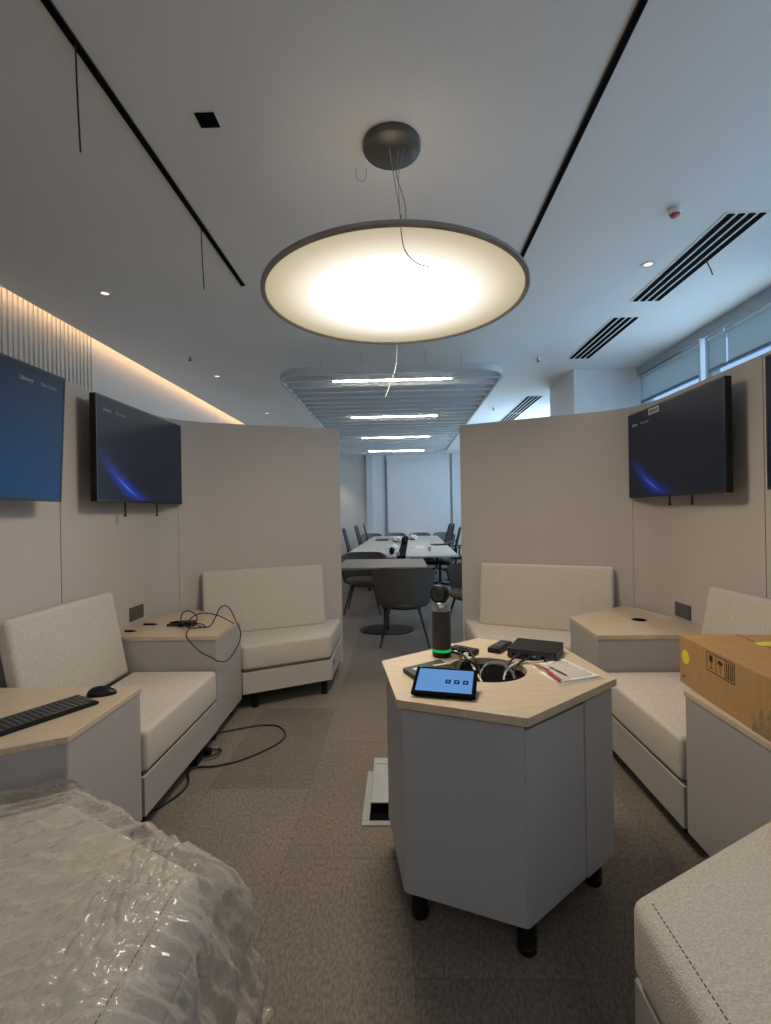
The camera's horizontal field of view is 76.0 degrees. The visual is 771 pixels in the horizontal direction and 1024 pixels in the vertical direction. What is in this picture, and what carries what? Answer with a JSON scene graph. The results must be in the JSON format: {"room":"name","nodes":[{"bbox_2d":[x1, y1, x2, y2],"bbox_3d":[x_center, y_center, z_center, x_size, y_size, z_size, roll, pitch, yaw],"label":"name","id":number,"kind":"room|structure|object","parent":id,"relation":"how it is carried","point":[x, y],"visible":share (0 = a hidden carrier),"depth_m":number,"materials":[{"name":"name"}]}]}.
{"room":"office meeting lounge","nodes":[
{"label":"office meeting lounge","id":0,"kind":"room"},
{"bbox_2d":[0,286,242,423],"bbox_3d":[-2.938,-0.219,6.039,0.100,3.280,17.900,-1,0,2],"label":"wall","id":1,"kind":"structure","parent":0,"point":[117,377],"depth_m":5.73,"materials":[{"name":"paint"}]},
{"bbox_2d":[0,286,93,390],"bbox_3d":[-3.000,-0.248,2.017,0.014,3.140,5.856,-1,0,2],"label":"wall panel","id":2,"kind":"object","parent":1,"relation":"attached to","point":[66,360],"visible":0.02,"depth_m":4.31,"materials":[{"name":"paint"}]},
{"bbox_2d":[0,0,770,455],"bbox_3d":[0.279,-1.795,5.944,6.130,0.120,17.900,-1,0,2],"label":"ceiling","id":3,"kind":"structure","parent":0,"point":[496,95],"depth_m":2.44,"materials":[{"name":"paint"}]},
{"bbox_2d":[98,290,111,295],"bbox_3d":[-2.162,-1.690,3.799,0.100,0.006,0.100,-1,0,2],"label":"recessed light","id":4,"kind":"object","parent":3,"relation":"in","point":[101,292],"visible":1,"depth_m":3.80,"materials":[{"name":"white plastic"}]},
{"bbox_2d":[40,0,244,285],"bbox_3d":[-1.140,-1.706,1.373,0.031,0.008,4.680,-1,0,2],"label":"track","id":5,"kind":"object","parent":3,"relation":"attached to","point":[48,4],"visible":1,"depth_m":2.12,"materials":[{"name":"black plastic"}]},
{"bbox_2d":[74,44,81,152],"bbox_3d":[-1.118,-1.506,1.793,0.018,0.390,0.006,-1,0,2],"label":"hanging wire","id":6,"kind":"object","parent":5,"relation":"hanging from","point":[74,44],"visible":1,"depth_m":1.79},
{"bbox_2d":[201,229,204,289],"bbox_3d":[-1.099,-1.521,2.963,0.018,0.360,0.006,-1,0,2],"label":"hanging wire","id":7,"kind":"object","parent":5,"relation":"hanging from","point":[201,229],"visible":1,"depth_m":2.96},
{"bbox_2d":[192,110,221,127],"bbox_3d":[-0.777,-1.713,2.150,0.094,0.008,0.089,-1,0,2],"label":"plate","id":8,"kind":"object","parent":3,"relation":"attached to","point":[205,119],"visible":1,"depth_m":2.14,"materials":[{"name":"paint"}]},
{"bbox_2d":[280,357,502,452],"bbox_3d":[0.143,-1.581,8.359,2.390,0.304,6.780,-1,0,2],"label":"ceiling panel","id":9,"kind":"object","parent":3,"relation":"hanging from","point":[331,404],"visible":0.86,"depth_m":6.36,"materials":[{"name":"metal"}]},
{"bbox_2d":[332,350,451,381],"bbox_3d":[0.068,-1.573,5.279,1.280,0.316,0.044,-1,0,2],"label":"linear light","id":10,"kind":"object","parent":3,"relation":"hanging from","point":[447,375],"visible":0.98,"depth_m":5.26,"materials":[{"name":"white plastic"}]},
{"bbox_2d":[351,413,437,417],"bbox_3d":[0.127,-1.575,7.299,1.280,0.316,0.044,-1,0,2],"label":"linear light","id":11,"kind":"object","parent":3,"relation":"hanging from","point":[418,414],"visible":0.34,"depth_m":7.28,"materials":[{"name":"white plastic"}]},
{"bbox_2d":[260,122,529,396],"bbox_3d":[0.039,-1.208,2.309,1.222,1.046,1.246,-1,0,2],"label":"pendant lamp","id":12,"kind":"object","parent":3,"relation":"hanging from","point":[391,281],"visible":1,"depth_m":2.18,"materials":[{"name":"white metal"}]},
{"bbox_2d":[265,227,524,341],"bbox_3d":[0.043,-1.004,2.314,1.180,0.001,1.180,-1,0,2],"label":"diffuser","id":13,"kind":"object","parent":12,"relation":"attached to","point":[348,284],"depth_m":2.16,"materials":[{"name":"plastic"}]},
{"bbox_2d":[362,435,428,437],"bbox_3d":[0.187,-1.575,9.318,1.280,0.316,0.044,-1,0,2],"label":"linear light","id":14,"kind":"object","parent":3,"relation":"hanging from","point":[426,435],"visible":0.28,"depth_m":9.30,"materials":[{"name":"white plastic"}]},
{"bbox_2d":[369,450,423,451],"bbox_3d":[0.246,-1.577,11.357,1.280,0.316,0.044,-1,0,2],"label":"linear light","id":15,"kind":"object","parent":3,"relation":"hanging from","point":[380,450],"visible":0.34,"depth_m":11.34,"materials":[{"name":"white plastic"}]},
{"bbox_2d":[500,413,521,420],"bbox_3d":[2.325,-1.766,9.340,0.270,0.010,1.114,-1,0,2],"label":"ceiling vent","id":16,"kind":"object","parent":3,"relation":"in","point":[509,416],"visible":0.64,"depth_m":9.05,"materials":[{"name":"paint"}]},
{"bbox_2d":[508,396,543,412],"bbox_3d":[2.289,-1.765,8.105,0.270,0.010,1.284,-1,0,2],"label":"ceiling vent","id":17,"kind":"object","parent":3,"relation":"in","point":[527,402],"visible":1,"depth_m":8.02,"materials":[{"name":"metal"}]},
{"bbox_2d":[520,0,647,257],"bbox_3d":[0.864,-1.741,1.249,0.031,0.008,4.550,-1,0,2],"label":"track","id":18,"kind":"object","parent":3,"relation":"attached to","point":[638,10],"visible":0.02,"depth_m":2.12,"materials":[{"name":"black plastic"}]},
{"bbox_2d":[567,316,642,358],"bbox_3d":[2.199,-1.764,5.047,0.270,0.010,1.204,-1,0,2],"label":"ceiling vent","id":19,"kind":"object","parent":3,"relation":"in","point":[615,326],"visible":1,"depth_m":4.92,"materials":[{"name":"metal"}]},
{"bbox_2d":[640,260,655,267],"bbox_3d":[1.863,-1.760,3.496,0.100,0.006,0.100,-1,0,2],"label":"recessed light","id":20,"kind":"object","parent":3,"relation":"in","point":[647,264],"visible":1,"depth_m":3.49,"materials":[{"name":"white plastic"}]},
{"bbox_2d":[668,205,681,218],"bbox_3d":[1.675,-1.734,2.851,0.068,0.050,0.068,-1,0,2],"label":"smoke detector","id":21,"kind":"object","parent":3,"relation":"attached to","point":[674,212],"visible":1,"depth_m":2.83,"materials":[{"name":"white plastic"}]},
{"bbox_2d":[629,210,770,301],"bbox_3d":[2.154,-1.763,3.502,0.270,0.010,1.224,-1,0,2],"label":"ceiling vent","id":22,"kind":"object","parent":3,"relation":"in","point":[730,226],"visible":0.98,"depth_m":3.33,"materials":[{"name":"metal"}]},
{"bbox_2d":[373,454,461,553],"bbox_3d":[0.455,-0.288,14.943,6.360,3.300,0.100,-1,0,2],"label":"wall","id":23,"kind":"structure","parent":0,"point":[379,502],"depth_m":14.90,"materials":[{"name":"paint"}]},
{"bbox_2d":[339,456,366,555],"bbox_3d":[-1.585,-0.152,14.923,2.080,3.100,0.060,-1,0,2],"label":"wall","id":24,"kind":"structure","parent":23,"relation":"attached to","point":[353,479],"depth_m":14.88,"materials":[{"name":"paint"}]},
{"bbox_2d":[366,455,373,532],"bbox_3d":[-0.458,-0.172,14.810,0.180,3.100,0.220,-1,0,2],"label":"trim","id":25,"kind":"structure","parent":23,"relation":"attached to","point":[369,458],"depth_m":14.70,"materials":[{"name":"paint"}]},
{"bbox_2d":[385,455,386,533],"bbox_3d":[0.022,-0.180,14.881,0.035,3.100,0.050,-1,0,2],"label":"trim","id":26,"kind":"structure","parent":23,"relation":"attached to","point":[385,455],"depth_m":14.86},
{"bbox_2d":[387,459,449,536],"bbox_3d":[0.997,-0.297,14.857,1.870,2.600,0.031,-1,0,2],"label":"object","id":27,"kind":"object","parent":23,"relation":"attached to","point":[418,491],"visible":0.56,"depth_m":14.84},
{"bbox_2d":[450,454,452,549],"bbox_3d":[1.998,-0.215,14.823,0.030,3.100,0.050,-1,0,2],"label":"trim","id":28,"kind":"structure","parent":23,"relation":"attached to","point":[450,454],"depth_m":14.80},
{"bbox_2d":[129,557,709,1023],"bbox_3d":[0.220,1.416,5.947,6.360,0.100,17.900,-1,0,2],"label":"floor","id":29,"kind":"structure","parent":0,"point":[337,936],"depth_m":1.80,"materials":[{"name":"carpet"}]},
{"bbox_2d":[0,500,60,687],"bbox_3d":[-1.741,0.315,1.942,0.045,2.050,1.280,-1,0,2],"label":"partition panel","id":30,"kind":"object","parent":29,"relation":"on","point":[30,553],"visible":0.2,"depth_m":2.36,"materials":[{"name":"fabric"}]},
{"bbox_2d":[0,353,65,501],"bbox_3d":[-1.654,-0.351,1.879,0.172,0.602,1.050,-1,0,2],"label":"wall screen","id":31,"kind":"object","parent":30,"relation":"attached to","point":[32,398],"visible":1,"depth_m":2.19,"materials":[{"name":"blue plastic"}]},
{"bbox_2d":[0,687,141,835],"bbox_3d":[-1.368,1.067,1.714,0.672,0.655,0.745,-1,0,2],"label":"side table","id":32,"kind":"object","parent":29,"relation":"on","point":[98,747],"visible":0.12,"depth_m":1.76,"materials":[{"name":"grey laminate"}]},
{"bbox_2d":[0,695,98,736],"bbox_3d":[-1.276,0.729,1.741,0.150,0.016,0.440,-1,0,31],"label":"keyboard","id":33,"kind":"object","parent":32,"relation":"on","point":[13,723],"visible":1,"depth_m":1.77,"materials":[{"name":"black plastic"}]},
{"bbox_2d":[86,686,116,697],"bbox_3d":[-1.145,0.718,1.989,0.110,0.036,0.067,-1,0,2],"label":"computer mouse","id":34,"kind":"object","parent":32,"relation":"on","point":[98,691],"visible":1,"depth_m":1.97,"materials":[{"name":"black plastic"}]},
{"bbox_2d":[0,803,200,1023],"bbox_3d":[-0.985,1.156,1.109,1.026,0.462,0.971,-1,0,2],"label":"seat","id":35,"kind":"object","parent":29,"relation":"on","point":[168,959],"visible":0.86,"depth_m":1.12,"materials":[{"name":"beige fabric"}]},
{"bbox_2d":[0,778,272,1023],"bbox_3d":[-0.734,1.099,1.166,1.304,0.528,0.740,-1,0,31],"label":"plastic sheet","id":36,"kind":"object","parent":35,"relation":"on","point":[187,846],"visible":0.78,"depth_m":1.23,"materials":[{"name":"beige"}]},
{"bbox_2d":[0,592,217,821],"bbox_3d":[-1.345,0.928,2.511,0.672,0.932,0.830,-1,0,2],"label":"seat","id":37,"kind":"object","parent":29,"relation":"on","point":[78,643],"visible":0.56,"depth_m":2.45,"materials":[{"name":"beige fabric"}]},
{"bbox_2d":[110,672,215,771],"bbox_3d":[-1.258,1.027,2.515,0.502,0.180,0.810,-1,0,2],"label":"seat cushion","id":38,"kind":"object","parent":37,"relation":"on","point":[172,704],"depth_m":2.51,"materials":[{"name":"beige fabric"}]},
{"bbox_2d":[60,381,179,685],"bbox_3d":[-1.693,0.315,3.192,0.110,2.050,1.212,-1,0,6],"label":"partition panel","id":39,"kind":"object","parent":29,"relation":"on","point":[134,558],"visible":0.46,"depth_m":3.01,"materials":[{"name":"fabric"}]},
{"bbox_2d":[89,392,181,516],"bbox_3d":[-1.630,-0.317,3.229,0.122,0.685,1.050,-1,0,2],"label":"wall screen","id":40,"kind":"object","parent":39,"relation":"attached to","point":[135,454],"visible":1,"depth_m":3.06,"materials":[{"name":"black plastic"}]},
{"bbox_2d":[129,604,143,621],"bbox_3d":[-1.667,0.671,3.306,0.010,0.090,0.170,-1,0,2],"label":"wall outlet","id":41,"kind":"object","parent":39,"relation":"attached to","point":[136,612],"visible":1,"depth_m":3.29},
{"bbox_2d":[107,609,241,739],"bbox_3d":[-1.320,1.065,3.359,0.670,0.656,0.853,-1,0,2],"label":"side table","id":42,"kind":"object","parent":29,"relation":"on","point":[160,647],"visible":0.46,"depth_m":2.97,"materials":[{"name":"grey laminate"}]},
{"bbox_2d":[166,620,195,626],"bbox_3d":[-1.329,0.722,3.205,0.180,0.032,0.060,-1,0,-6],"label":"power adapter","id":43,"kind":"object","parent":42,"relation":"on","point":[186,622],"visible":0.85,"depth_m":3.19,"materials":[{"name":"black plastic"}]},
{"bbox_2d":[180,605,240,661],"bbox_3d":[-1.145,0.738,3.081,0.362,0.341,0.396,-1,0,2],"label":"cable","id":44,"kind":"object","parent":42,"relation":"on","point":[196,623],"visible":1,"depth_m":3.13,"materials":[{"name":"rubber"}]},
{"bbox_2d":[188,746,221,765],"bbox_3d":[-1.022,1.368,2.794,0.166,0.040,0.205,-1,0,2],"label":"power strip","id":45,"kind":"object","parent":29,"relation":"on","point":[206,752],"visible":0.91,"depth_m":2.77,"materials":[{"name":"black plastic"}]},
{"bbox_2d":[147,724,285,814],"bbox_3d":[-0.913,1.377,2.657,0.579,0.017,1.103,-1,0,2],"label":"cable","id":46,"kind":"object","parent":29,"relation":"on","point":[280,727],"visible":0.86,"depth_m":2.73,"materials":[{"name":"rubber"}]},
{"bbox_2d":[176,420,342,661],"bbox_3d":[-1.013,0.303,4.099,1.342,2.050,0.093,-1,0,-26],"label":"partition panel","id":47,"kind":"object","parent":29,"relation":"on","point":[254,496],"visible":0.63,"depth_m":4.07,"materials":[{"name":"fabric"}]},
{"bbox_2d":[202,564,341,707],"bbox_3d":[-0.835,0.915,3.818,1.222,0.939,0.589,-1,0,-24],"label":"seat","id":48,"kind":"object","parent":29,"relation":"on","point":[288,640],"visible":0.75,"depth_m":3.85,"materials":[{"name":"fabric"}]},
{"bbox_2d":[241,619,339,670],"bbox_3d":[-0.833,1.018,3.819,1.195,0.177,0.582,-1,0,-24],"label":"seat cushion","id":49,"kind":"object","parent":48,"relation":"on","point":[277,647],"depth_m":3.64,"materials":[{"name":"beige fabric"}]},
{"bbox_2d":[342,528,370,590],"bbox_3d":[-0.416,0.827,8.965,0.703,1.102,0.650,-1,0,0],"label":"chair","id":50,"kind":"object","parent":29,"relation":"on","point":[343,529],"visible":0.21,"depth_m":8.89,"materials":[{"name":"black plastic"}]},
{"bbox_2d":[354,525,361,545],"bbox_3d":[-0.317,0.825,10.966,0.703,1.102,0.650,-1,0,4],"label":"chair","id":51,"kind":"object","parent":29,"relation":"on","point":[355,526],"visible":0.24,"depth_m":10.96,"materials":[{"name":"black plastic"}]},
{"bbox_2d":[341,552,387,615],"bbox_3d":[-0.302,0.970,6.822,0.678,0.817,0.550,-1,0,4],"label":"tub chair","id":52,"kind":"object","parent":29,"relation":"on","point":[354,578],"visible":0.53,"depth_m":6.93,"materials":[{"name":"grey fabric"}]},
{"bbox_2d":[360,533,381,543],"bbox_3d":[-0.398,0.984,13.777,0.630,0.792,0.511,-1,0,2],"label":"tub chair","id":53,"kind":"object","parent":29,"relation":"on","point":[369,535],"visible":0.2,"depth_m":13.95,"materials":[{"name":"grey fabric"}]},
{"bbox_2d":[348,547,399,606],"bbox_3d":[-0.179,1.003,8.120,0.848,0.740,2.013,-1,0,2],"label":"desk","id":54,"kind":"object","parent":29,"relation":"on","point":[385,550],"visible":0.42,"depth_m":8.25,"materials":[{"name":"white laminate"}]},
{"bbox_2d":[362,758,390,825],"bbox_3d":[0.038,1.325,2.376,0.275,0.088,0.450,-1,0,2],"label":"box","id":55,"kind":"object","parent":29,"relation":"on","point":[376,803],"visible":0.41,"depth_m":2.31,"materials":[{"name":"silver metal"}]},
{"bbox_2d":[358,540,400,546],"bbox_3d":[-0.072,1.001,10.117,0.848,0.740,2.013,-1,0,2],"label":"desk","id":56,"kind":"object","parent":29,"relation":"on","point":[367,543],"visible":0.37,"depth_m":9.98,"materials":[{"name":"white laminate"}]},
{"bbox_2d":[341,558,426,634],"bbox_3d":[-0.024,0.996,6.064,1.040,0.750,1.080,-1,0,2],"label":"pedestal table","id":57,"kind":"object","parent":29,"relation":"on","point":[349,564],"visible":0.77,"depth_m":5.79,"materials":[{"name":"black metal"}]},
{"bbox_2d":[367,536,403,558],"bbox_3d":[0.036,1.000,12.114,0.848,0.740,2.013,-1,0,2],"label":"desk","id":58,"kind":"object","parent":29,"relation":"on","point":[374,538],"visible":0.26,"depth_m":12.45,"materials":[{"name":"white laminate"}]},
{"bbox_2d":[397,536,407,558],"bbox_3d":[0.387,0.666,10.092,0.120,0.075,5.960,-1,0,3],"label":"trough","id":59,"kind":"object","parent":58,"relation":"attached to","point":[403,547],"visible":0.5,"depth_m":8.20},
{"bbox_2d":[384,533,406,535],"bbox_3d":[0.283,0.972,13.827,0.630,0.792,0.511,-1,0,0],"label":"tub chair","id":60,"kind":"object","parent":29,"relation":"on","point":[387,534],"visible":0.09,"depth_m":14.02,"materials":[{"name":"grey fabric"}]},
{"bbox_2d":[371,567,435,648],"bbox_3d":[0.194,0.961,5.177,0.678,0.817,0.550,-1,0,2],"label":"tub chair","id":61,"kind":"object","parent":29,"relation":"on","point":[395,588],"visible":0.98,"depth_m":4.97,"materials":[{"name":"grey fabric"}]},
{"bbox_2d":[408,532,430,535],"bbox_3d":[0.962,0.960,13.738,0.630,0.792,0.511,-1,0,5],"label":"tub chair","id":62,"kind":"object","parent":29,"relation":"on","point":[420,533],"visible":0.08,"depth_m":13.93,"materials":[{"name":"grey fabric"}]},
{"bbox_2d":[408,536,440,539],"bbox_3d":[0.944,0.984,12.066,0.808,0.740,2.012,-1,0,2],"label":"desk","id":63,"kind":"object","parent":29,"relation":"on","point":[419,537],"visible":0.35,"depth_m":11.71,"materials":[{"name":"white laminate"}]},
{"bbox_2d":[407,540,447,545],"bbox_3d":[0.837,0.986,10.068,0.808,0.740,2.012,-1,0,2],"label":"desk","id":64,"kind":"object","parent":29,"relation":"on","point":[410,542],"visible":0.41,"depth_m":10.12,"materials":[{"name":"white laminate"}]},
{"bbox_2d":[430,539,455,545],"bbox_3d":[1.109,0.564,9.374,0.458,0.092,0.340,-1,0,-8],"label":"laptop","id":65,"kind":"object","parent":64,"relation":"on","point":[452,540],"visible":0.93,"depth_m":9.33,"materials":[{"name":"black plastic"}]},
{"bbox_2d":[406,546,458,560],"bbox_3d":[0.729,0.987,8.071,0.808,0.740,2.012,-1,0,2],"label":"desk","id":66,"kind":"object","parent":29,"relation":"on","point":[436,551],"visible":0.59,"depth_m":7.58,"materials":[{"name":"white laminate"}]},
{"bbox_2d":[430,523,454,573],"bbox_3d":[1.173,0.799,11.076,0.703,1.102,0.650,-1,0,-8],"label":"chair","id":67,"kind":"object","parent":29,"relation":"on","point":[450,530],"visible":0.3,"depth_m":11.06,"materials":[{"name":"black plastic"}]},
{"bbox_2d":[425,526,460,588],"bbox_3d":[1.007,0.802,8.819,0.703,1.102,0.650,-1,0,12],"label":"chair","id":68,"kind":"object","parent":29,"relation":"on","point":[440,562],"visible":0.78,"depth_m":8.72,"materials":[{"name":"black plastic"}]},
{"bbox_2d":[433,532,455,560],"bbox_3d":[1.643,0.948,13.787,0.630,0.792,0.511,-1,0,1],"label":"tub chair","id":69,"kind":"object","parent":29,"relation":"on","point":[441,535],"visible":0.27,"depth_m":13.99,"materials":[{"name":"grey fabric"}]},
{"bbox_2d":[445,562,462,611],"bbox_3d":[0.991,0.947,5.598,0.550,0.817,0.678,-1,0,-23],"label":"tub chair","id":70,"kind":"object","parent":29,"relation":"on","point":[454,571],"visible":0.13,"depth_m":5.80,"materials":[{"name":"grey fabric"}]},
{"bbox_2d":[447,545,461,580],"bbox_3d":[1.555,0.792,9.762,0.703,1.102,0.650,-1,0,-3],"label":"chair","id":71,"kind":"object","parent":29,"relation":"on","point":[459,547],"visible":0.11,"depth_m":9.72,"materials":[{"name":"black plastic"}]},
{"bbox_2d":[382,638,616,957],"bbox_3d":[0.414,0.982,1.895,0.948,0.762,0.724,-1,0,-38],"label":"table","id":72,"kind":"object","parent":29,"relation":"on","point":[501,804],"visible":0.88,"depth_m":1.56,"materials":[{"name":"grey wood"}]},
{"bbox_2d":[403,659,455,678],"bbox_3d":[0.166,0.596,1.871,0.196,0.018,0.140,-1,0,-28],"label":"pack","id":73,"kind":"object","parent":72,"relation":"on","point":[410,671],"visible":0.52,"depth_m":1.88,"materials":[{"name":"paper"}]},
{"bbox_2d":[430,584,451,657],"bbox_3d":[0.234,0.453,2.080,0.083,0.302,0.082,-1,0,30],"label":"camera","id":74,"kind":"object","parent":72,"relation":"on","point":[440,593],"visible":1,"depth_m":2.05,"materials":[{"name":"black plastic"}]},
{"bbox_2d":[411,666,477,700],"bbox_3d":[0.199,0.572,1.653,0.211,0.066,0.119,-1,0,15],"label":"controller","id":75,"kind":"object","parent":72,"relation":"on","point":[431,682],"visible":1,"depth_m":1.64,"materials":[{"name":"black plastic"}]},
{"bbox_2d":[451,644,478,656],"bbox_3d":[0.327,0.591,2.107,0.120,0.022,0.085,-1,0,40],"label":"hub","id":76,"kind":"object","parent":72,"relation":"on","point":[475,651],"visible":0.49,"depth_m":2.09,"materials":[{"name":"black plastic"}]},
{"bbox_2d":[458,647,478,664],"bbox_3d":[0.345,0.614,2.016,0.018,0.103,0.167,-1,0,-20],"label":"cable","id":77,"kind":"object","parent":72,"relation":"in","point":[464,648],"visible":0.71,"depth_m":2.01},
{"bbox_2d":[456,658,482,676],"bbox_3d":[0.319,0.615,1.898,0.096,0.094,0.106,-1,0,44],"label":"cable","id":78,"kind":"object","parent":72,"relation":"on","point":[464,663],"visible":0.44,"depth_m":1.92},
{"bbox_2d":[463,653,482,681],"bbox_3d":[0.344,0.640,1.910,0.014,0.129,0.287,-1,0,-8],"label":"cable","id":79,"kind":"object","parent":72,"relation":"in","point":[466,655],"visible":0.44,"depth_m":1.91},
{"bbox_2d":[480,661,514,678],"bbox_3d":[0.422,0.627,1.867,0.135,0.109,0.097,-1,0,2],"label":"cable","id":80,"kind":"object","parent":72,"relation":"in","point":[493,662],"visible":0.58,"depth_m":1.90,"materials":[{"name":"grey plastic"}]},
{"bbox_2d":[488,640,511,653],"bbox_3d":[0.503,0.588,2.164,0.056,0.023,0.150,-1,0,35],"label":"power adapter","id":81,"kind":"object","parent":72,"relation":"on","point":[500,646],"visible":0.91,"depth_m":2.13,"materials":[{"name":"black plastic"}]},
{"bbox_2d":[503,659,547,679],"bbox_3d":[0.521,0.623,1.912,0.255,0.081,0.067,-1,0,-33],"label":"cable","id":82,"kind":"object","parent":72,"relation":"on","point":[541,661],"visible":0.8,"depth_m":1.94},
{"bbox_2d":[507,638,563,661],"bbox_3d":[0.626,0.577,2.062,0.195,0.040,0.218,-1,0,28],"label":"computer","id":83,"kind":"object","parent":72,"relation":"on","point":[539,650],"visible":0.94,"depth_m":2.02,"materials":[{"name":"black plastic"}]},
{"bbox_2d":[503,654,522,672],"bbox_3d":[0.505,0.624,1.970,0.161,0.098,0.018,-1,0,-38],"label":"cable","id":84,"kind":"object","parent":83,"relation":"attached to","point":[515,656],"visible":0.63,"depth_m":1.98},
{"bbox_2d":[531,659,604,685],"bbox_3d":[0.655,0.589,1.839,0.199,0.013,0.264,-1,0,-18],"label":"bag","id":85,"kind":"object","parent":72,"relation":"on","point":[562,671],"visible":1,"depth_m":1.80,"materials":[{"name":"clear plastic"}]},
{"bbox_2d":[465,563,613,651],"bbox_3d":[1.086,0.882,3.687,1.222,0.939,0.589,-1,0,27],"label":"seat","id":86,"kind":"object","parent":29,"relation":"on","point":[529,601],"visible":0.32,"depth_m":3.80,"materials":[{"name":"fabric"}]},
{"bbox_2d":[465,619,570,651],"bbox_3d":[1.088,0.985,3.687,1.195,0.177,0.582,-1,0,27],"label":"seat cushion","id":87,"kind":"object","parent":86,"relation":"on","point":[474,629],"depth_m":3.72,"materials":[{"name":"beige fabric"}]},
{"bbox_2d":[459,407,633,641],"bbox_3d":[1.260,0.263,3.957,1.342,2.050,0.093,-1,0,29],"label":"partition panel","id":88,"kind":"object","parent":29,"relation":"on","point":[550,490],"visible":0.6,"depth_m":3.92,"materials":[{"name":"fabric"}]},
{"bbox_2d":[550,368,653,415],"bbox_3d":[2.856,-0.230,6.579,0.970,3.100,0.980,-1,0,2],"label":"column","id":89,"kind":"structure","parent":29,"relation":"on","point":[581,390],"depth_m":6.10,"materials":[{"name":"paint"}]},
{"bbox_2d":[569,606,701,672],"bbox_3d":[1.550,1.015,3.200,0.670,0.656,0.853,-1,0,2],"label":"side table","id":90,"kind":"object","parent":29,"relation":"on","point":[621,639],"visible":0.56,"depth_m":2.82,"materials":[{"name":"grey laminate"}]},
{"bbox_2d":[608,586,770,833],"bbox_3d":[1.519,0.878,2.352,0.672,0.932,0.830,-1,0,2],"label":"seat","id":91,"kind":"object","parent":29,"relation":"on","point":[649,708],"visible":0.45,"depth_m":2.34,"materials":[{"name":"beige fabric"}]},
{"bbox_2d":[608,672,692,779],"bbox_3d":[1.436,0.980,2.360,0.502,0.180,0.810,-1,0,2],"label":"seat cushion","id":92,"kind":"object","parent":91,"relation":"on","point":[650,707],"depth_m":2.31,"materials":[{"name":"beige fabric"}]},
{"bbox_2d":[631,354,766,627],"bbox_3d":[1.886,0.252,3.012,0.110,2.050,1.212,-1,0,-2],"label":"partition panel","id":93,"kind":"object","parent":29,"relation":"on","point":[682,550],"visible":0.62,"depth_m":2.81,"materials":[{"name":"fabric"}]},
{"bbox_2d":[628,376,733,504],"bbox_3d":[1.801,-0.372,3.030,0.124,0.651,1.057,-1,0,2],"label":"wall screen","id":94,"kind":"object","parent":93,"relation":"attached to","point":[681,444],"visible":1,"depth_m":2.86,"materials":[{"name":"black plastic"}]},
{"bbox_2d":[675,601,690,620],"bbox_3d":[1.879,0.621,3.116,0.010,0.090,0.170,-1,0,2],"label":"wall outlet","id":95,"kind":"object","parent":93,"relation":"attached to","point":[681,610],"visible":1,"depth_m":3.10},
{"bbox_2d":[683,607,687,616],"bbox_3d":[1.874,0.621,3.077,0.001,0.050,0.050,-1,0,2],"label":"socket","id":96,"kind":"object","parent":95,"relation":"attached to","point":[685,609],"depth_m":3.08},
{"bbox_2d":[634,821,770,1023],"bbox_3d":[1.086,1.120,0.974,1.026,0.462,0.971,-1,0,2],"label":"seat","id":97,"kind":"object","parent":29,"relation":"on","point":[702,938],"visible":1,"depth_m":1.06,"materials":[{"name":"beige fabric"}]},
{"bbox_2d":[684,690,770,856],"bbox_3d":[1.500,1.016,1.555,0.672,0.655,0.745,-1,0,2],"label":"side table","id":98,"kind":"object","parent":29,"relation":"on","point":[729,763],"visible":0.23,"depth_m":1.71,"materials":[{"name":"grey laminate"}]},
{"bbox_2d":[680,634,770,741],"bbox_3d":[1.397,0.592,1.668,0.441,0.194,0.680,-1,0,5],"label":"cardboard box","id":99,"kind":"object","parent":98,"relation":"on","point":[732,671],"visible":1,"depth_m":1.73,"materials":[{"name":"brown"}]},
{"bbox_2d":[763,351,770,598],"bbox_3d":[1.860,0.253,1.761,0.045,2.050,1.280,-1,0,2],"label":"partition panel","id":100,"kind":"object","parent":29,"relation":"on","point":[767,492],"visible":0.5,"depth_m":2.39,"materials":[{"name":"fabric"}]},
{"bbox_2d":[765,354,770,489],"bbox_3d":[1.762,-0.405,1.700,0.122,0.602,1.043,-1,0,2],"label":"wall screen","id":101,"kind":"object","parent":100,"relation":"attached to","point":[768,357],"visible":1,"depth_m":2.21,"materials":[{"name":"black plastic"}]},
{"bbox_2d":[637,286,770,375],"bbox_3d":[3.194,-1.736,5.858,0.200,0.100,17.900,-1,0,2],"label":"wall","id":102,"kind":"structure","parent":0,"point":[764,297],"depth_m":4.62,"materials":[{"name":"paint"}]},
{"bbox_2d":[725,301,770,363],"bbox_3d":[3.065,-1.508,3.726,0.042,0.344,1.430,-1,0,2],"label":"roller blind","id":103,"kind":"object","parent":102,"relation":"attached to","point":[750,334],"visible":1,"depth_m":4.16,"materials":[{"name":"fabric"}]},
{"bbox_3d":[3.240,0.889,5.858,0.200,0.850,17.900,-1,0,2],"label":"wall","id":104,"kind":"structure","parent":0,"visible":0},
{"bbox_2d":[642,338,709,403],"bbox_3d":[3.155,-0.610,5.417,0.170,2.150,1.324,-1,0,2],"label":"window","id":105,"kind":"structure","parent":104,"relation":"in","point":[703,344],"depth_m":4.76,"materials":[{"name":"white metal"}]},
{"bbox_2d":[640,343,698,402],"bbox_3d":[3.115,-1.509,5.435,0.042,0.344,1.190,-1,0,2],"label":"roller blind","id":106,"kind":"object","parent":105,"relation":"attached to","point":[681,369],"visible":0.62,"depth_m":5.36,"materials":[{"name":"fabric"}]},
{"bbox_2d":[710,331,727,376],"bbox_3d":[3.148,-0.610,3.639,0.080,2.150,2.260,-1,0,2],"label":"window","id":107,"kind":"structure","parent":104,"relation":"in","point":[718,370],"depth_m":4.72,"materials":[{"name":"white metal"}]},
{"bbox_2d":[707,327,727,372],"bbox_3d":[3.090,-1.508,4.590,0.042,0.344,0.240,-1,0,2],"label":"roller blind","id":108,"kind":"object","parent":107,"relation":"attached to","point":[717,341],"visible":0.98,"depth_m":4.58,"materials":[{"name":"fabric"}]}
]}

